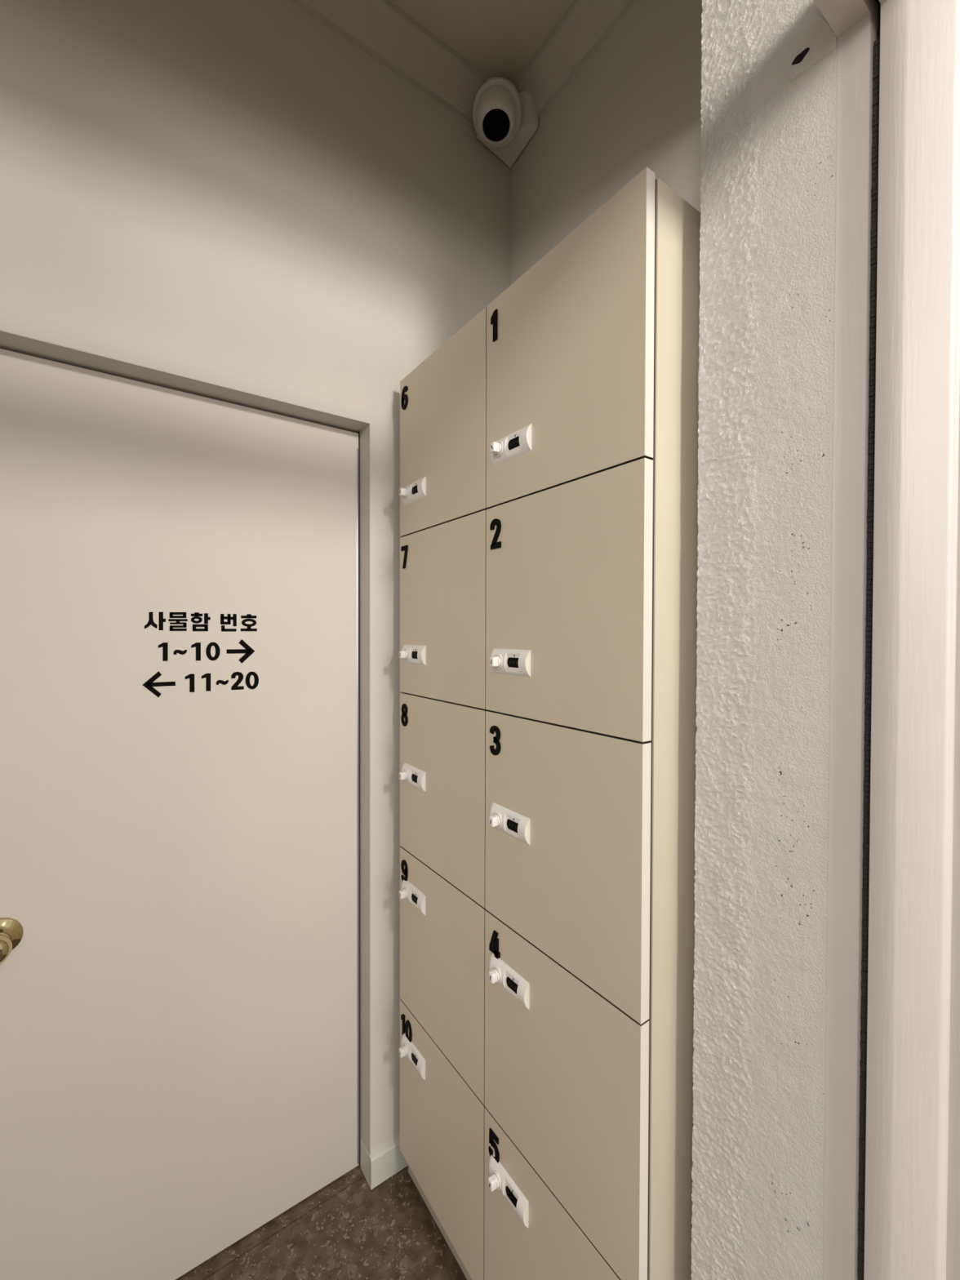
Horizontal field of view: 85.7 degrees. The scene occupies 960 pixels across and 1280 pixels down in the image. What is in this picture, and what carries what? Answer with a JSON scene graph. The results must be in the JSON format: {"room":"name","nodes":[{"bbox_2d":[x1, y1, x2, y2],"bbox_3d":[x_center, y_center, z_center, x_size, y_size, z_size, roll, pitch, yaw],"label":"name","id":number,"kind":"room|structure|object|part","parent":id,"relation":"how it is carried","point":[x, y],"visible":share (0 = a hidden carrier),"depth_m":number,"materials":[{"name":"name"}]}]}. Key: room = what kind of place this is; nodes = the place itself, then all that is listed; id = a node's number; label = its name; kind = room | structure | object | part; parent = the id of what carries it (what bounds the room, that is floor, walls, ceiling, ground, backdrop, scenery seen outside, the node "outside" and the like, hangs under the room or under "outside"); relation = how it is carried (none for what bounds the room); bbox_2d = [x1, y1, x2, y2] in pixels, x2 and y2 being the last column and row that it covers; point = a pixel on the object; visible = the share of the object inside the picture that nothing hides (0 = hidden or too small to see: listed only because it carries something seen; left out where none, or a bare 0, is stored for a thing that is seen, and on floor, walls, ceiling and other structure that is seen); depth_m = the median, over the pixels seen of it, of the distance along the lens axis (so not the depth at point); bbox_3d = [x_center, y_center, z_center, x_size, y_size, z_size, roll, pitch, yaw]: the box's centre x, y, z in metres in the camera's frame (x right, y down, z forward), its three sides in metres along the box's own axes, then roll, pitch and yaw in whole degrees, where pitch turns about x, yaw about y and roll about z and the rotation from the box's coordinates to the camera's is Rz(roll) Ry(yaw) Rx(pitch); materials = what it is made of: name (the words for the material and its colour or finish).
{"room":"locker room","nodes":[
{"label":"locker room","id":0,"kind":"room"},
{"bbox_2d":[0,0,511,1154],"bbox_3d":[-1.024,-0.121,0.976,2.822,3.176,0.220,0,1,-35],"label":"wall","id":1,"kind":"structure","parent":0,"point":[237,194],"depth_m":1.20,"materials":[{"name":"paint"}]},
{"bbox_2d":[0,348,359,1279],"bbox_3d":[-0.671,0.450,1.164,0.848,2.019,0.115,0,1,-35],"label":"door","id":2,"kind":"structure","parent":1,"relation":"in","point":[180,867],"depth_m":1.16,"materials":[{"name":"paint"}]},
{"bbox_3d":[-0.903,0.574,0.959,0.055,0.055,0.047,0,1,-35],"label":"knob","id":3,"kind":"part","parent":2,"relation":"part of","materials":[{"name":"gold metal"}]},
{"bbox_2d":[142,612,258,697],"bbox_3d":[-0.639,0.032,1.195,0.239,0.190,0.001,0,1,-35],"label":"lettering","id":4,"kind":"object","parent":2,"relation":"attached to","point":[248,650],"depth_m":1.20,"materials":[{"name":"black paint"}]},
{"bbox_2d":[158,642,220,661],"bbox_3d":[-0.661,0.027,1.179,0.124,0.043,0.001,0,1,-35],"label":"range","id":5,"kind":"object","parent":4,"relation":"in","point":[165,645],"depth_m":1.19,"materials":[{"name":"black paint"}]},
{"bbox_2d":[185,671,258,692],"bbox_3d":[-0.606,0.098,1.220,0.158,0.044,0.001,0,1,-35],"label":"range","id":6,"kind":"object","parent":4,"relation":"in","point":[207,676],"depth_m":1.23,"materials":[{"name":"black paint"}]},
{"bbox_2d":[0,329,370,1165],"bbox_3d":[-0.673,0.448,1.168,0.860,2.031,0.115,0,1,-35],"label":"trim","id":7,"kind":"structure","parent":1,"relation":"attached to","point":[11,341],"depth_m":1.37,"materials":[{"name":"paint"}]},
{"bbox_2d":[175,1164,364,1279],"bbox_3d":[-0.785,1.488,1.241,1.300,0.051,0.266,0,1,-35],"label":"trim","id":8,"kind":"structure","parent":1,"relation":"attached to","point":[209,1267],"depth_m":1.29,"materials":[{"name":"brown stone"}]},
{"bbox_2d":[356,431,359,1164],"bbox_3d":[-0.343,0.446,1.438,0.004,2.025,0.038,0,1,-35],"label":"trim","id":9,"kind":"structure","parent":1,"relation":"attached to","point":[358,433],"depth_m":1.42,"materials":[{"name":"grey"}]},
{"bbox_2d":[360,1137,408,1190],"bbox_3d":[-0.118,1.418,1.538,0.470,0.085,0.072,0,1,-35],"label":"baseboard","id":10,"kind":"structure","parent":1,"relation":"attached to","point":[377,1167],"depth_m":1.40,"materials":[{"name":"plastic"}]},
{"bbox_2d":[290,0,489,127],"bbox_3d":[-0.946,-1.560,0.833,2.602,0.094,0.066,0,1,-35],"label":"trim","id":11,"kind":"structure","parent":1,"relation":"attached to","point":[380,28],"depth_m":1.36,"materials":[{"name":"paint"}]},
{"bbox_2d":[472,76,537,167],"bbox_3d":[0.064,-1.506,1.493,0.185,0.155,0.152,0,1,-35],"label":"security camera","id":12,"kind":"object","parent":1,"relation":"attached to","point":[505,119],"visible":0.99,"depth_m":1.46,"materials":[{"name":"white plastic"}]},
{"bbox_2d":[204,1165,466,1279],"bbox_3d":[2.357,1.545,-2.232,10.000,0.050,9.032,0,1,-35],"label":"floor","id":13,"kind":"structure","parent":0,"point":[388,1231],"depth_m":1.25,"materials":[{"name":"brown stone"}]},
{"bbox_2d":[399,306,489,1279],"bbox_3d":[0.043,0.393,1.321,0.414,2.143,0.386,0,1,-35],"label":"tall cabinet","id":14,"kind":"object","parent":13,"relation":"on","point":[442,491],"visible":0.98,"depth_m":1.18,"materials":[{"name":"laminate"}]},
{"bbox_3d":[-0.197,1.056,1.326,0.019,0.022,0.022,0,1,-35],"label":"lock knob","id":15,"kind":"part","parent":14,"relation":"part of","materials":[{"name":"white plastic"}]},
{"bbox_3d":[-0.196,0.649,1.321,0.019,0.022,0.022,0,1,-35],"label":"lock knob","id":16,"kind":"part","parent":14,"relation":"part of","materials":[{"name":"white plastic"}]},
{"bbox_3d":[-0.195,0.345,1.317,0.019,0.022,0.022,0,1,-35],"label":"lock knob","id":17,"kind":"part","parent":14,"relation":"part of","materials":[{"name":"white plastic"}]},
{"bbox_3d":[-0.195,0.037,1.312,0.019,0.022,0.022,0,1,-35],"label":"lock knob","id":18,"kind":"part","parent":14,"relation":"part of","materials":[{"name":"white plastic"}]},
{"bbox_3d":[-0.194,-0.373,1.307,0.019,0.022,0.022,0,1,-35],"label":"lock knob","id":19,"kind":"part","parent":14,"relation":"part of","materials":[{"name":"white plastic"}]},
{"bbox_3d":[-0.096,1.166,1.234,0.020,0.407,0.384,0,1,-35],"label":"door","id":20,"kind":"part","parent":14,"relation":"part of","materials":[{"name":"laminate"}]},
{"bbox_3d":[-0.095,0.756,1.228,0.020,0.407,0.384,0,1,-35],"label":"door","id":21,"kind":"part","parent":14,"relation":"part of","materials":[{"name":"laminate"}]},
{"bbox_3d":[-0.093,-0.064,1.217,0.020,0.407,0.384,0,1,-35],"label":"door","id":22,"kind":"part","parent":14,"relation":"part of","materials":[{"name":"laminate"}]},
{"bbox_3d":[-0.092,-0.474,1.212,0.020,0.407,0.384,0,1,-35],"label":"door","id":23,"kind":"part","parent":14,"relation":"part of","materials":[{"name":"laminate"}]},
{"bbox_3d":[-0.094,0.346,1.223,0.020,0.407,0.384,0,1,-35],"label":"door","id":24,"kind":"part","parent":14,"relation":"part of","materials":[{"name":"laminate"}]},
{"bbox_2d":[484,166,701,1279],"bbox_3d":[0.267,0.398,1.006,0.414,2.143,0.386,0,1,-35],"label":"tall cabinet","id":25,"kind":"object","parent":13,"relation":"on","point":[593,352],"visible":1,"depth_m":0.82,"materials":[{"name":"laminate"}]},
{"bbox_3d":[0.027,1.061,1.011,0.019,0.022,0.022,0,1,-35],"label":"lock knob","id":26,"kind":"part","parent":25,"relation":"part of","materials":[{"name":"white plastic"}]},
{"bbox_3d":[0.028,0.654,1.006,0.019,0.022,0.022,0,1,-35],"label":"lock knob","id":27,"kind":"part","parent":25,"relation":"part of","materials":[{"name":"white plastic"}]},
{"bbox_3d":[0.028,0.350,1.001,0.019,0.022,0.022,0,1,-35],"label":"lock knob","id":28,"kind":"part","parent":25,"relation":"part of","materials":[{"name":"white plastic"}]},
{"bbox_3d":[0.029,0.042,0.997,0.019,0.022,0.022,0,1,-35],"label":"lock knob","id":29,"kind":"part","parent":25,"relation":"part of","materials":[{"name":"white plastic"}]},
{"bbox_3d":[0.030,-0.368,0.992,0.019,0.022,0.022,0,1,-35],"label":"lock knob","id":30,"kind":"part","parent":25,"relation":"part of","materials":[{"name":"white plastic"}]},
{"bbox_3d":[0.128,1.171,0.919,0.020,0.407,0.384,0,1,-35],"label":"door","id":31,"kind":"part","parent":25,"relation":"part of","materials":[{"name":"laminate"}]},
{"bbox_3d":[0.129,0.761,0.913,0.020,0.407,0.384,0,1,-35],"label":"door","id":32,"kind":"part","parent":25,"relation":"part of","materials":[{"name":"laminate"}]},
{"bbox_3d":[0.130,0.351,0.908,0.020,0.407,0.384,0,1,-35],"label":"door","id":33,"kind":"part","parent":25,"relation":"part of","materials":[{"name":"laminate"}]},
{"bbox_3d":[0.131,-0.059,0.902,0.020,0.407,0.384,0,1,-35],"label":"door","id":34,"kind":"part","parent":25,"relation":"part of","materials":[{"name":"laminate"}]},
{"bbox_3d":[0.132,-0.469,0.896,0.020,0.407,0.384,0,1,-35],"label":"door","id":35,"kind":"part","parent":25,"relation":"part of","materials":[{"name":"laminate"}]},
{"bbox_2d":[390,0,573,83],"bbox_3d":[-0.721,-1.652,0.516,2.602,0.100,0.842,0,1,-35],"label":"ceiling","id":36,"kind":"structure","parent":0,"point":[500,37],"depth_m":1.36,"materials":[{"name":"paint"}]},
{"bbox_2d":[510,0,702,284],"bbox_3d":[0.385,-0.122,1.325,0.120,3.176,0.840,0,1,-35],"label":"wall","id":37,"kind":"structure","parent":0,"point":[634,105],"depth_m":1.28,"materials":[{"name":"paint"}]},
{"bbox_2d":[512,0,637,119],"bbox_3d":[0.313,-1.563,1.251,0.066,0.094,0.842,0,1,-35],"label":"trim","id":38,"kind":"structure","parent":37,"relation":"attached to","point":[585,24],"depth_m":1.36,"materials":[{"name":"paint"}]},
{"bbox_2d":[690,0,838,1279],"bbox_3d":[0.865,0.201,1.048,1.218,2.540,0.176,0,1,-35],"label":"wall","id":39,"kind":"structure","parent":0,"point":[768,150],"depth_m":0.69,"materials":[{"name":"paint"}]},
{"bbox_2d":[784,8,836,80],"bbox_3d":[0.406,-0.739,0.637,0.002,0.072,0.058,0,1,-35],"label":"trim","id":40,"kind":"structure","parent":39,"relation":"attached to","point":[815,39],"depth_m":0.64,"materials":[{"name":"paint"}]},
{"bbox_3d":[-0.089,-0.172,0.313,3.620,3.300,0.258,0,1,-35],"label":"wall","id":41,"kind":"structure","parent":0,"visible":0},
{"bbox_2d":[814,0,878,1279],"bbox_3d":[-0.113,0.346,0.228,1.491,2.266,0.032,0,1,-35],"label":"trim","id":42,"kind":"structure","parent":41,"relation":"attached to","point":[855,23],"depth_m":0.61,"materials":[{"name":"paint"}]},
{"bbox_3d":[0.942,0.202,0.944,1.213,2.540,0.083,0,1,-35],"label":"wall","id":43,"kind":"structure","parent":0,"visible":0},
{"bbox_2d":[857,28,879,1279],"bbox_3d":[0.455,0.381,0.606,0.018,2.170,0.009,0,1,-35],"label":"strip","id":44,"kind":"object","parent":43,"relation":"attached to","point":[877,43],"visible":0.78,"depth_m":0.60,"materials":[{"name":"black"}]},
{"bbox_2d":[875,0,880,29],"bbox_3d":[-0.101,0.347,0.210,1.491,2.266,0.010,0,1,-35],"label":"trim","id":45,"kind":"structure","parent":43,"relation":"attached to","point":[877,1],"depth_m":0.60,"materials":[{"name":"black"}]},
{"bbox_2d":[863,0,959,1279],"bbox_3d":[-0.068,0.347,0.163,1.491,2.266,0.106,0,1,-35],"label":"trim","id":46,"kind":"structure","parent":43,"relation":"attached to","point":[912,1198],"depth_m":0.56,"materials":[{"name":"paint"}]}
]}

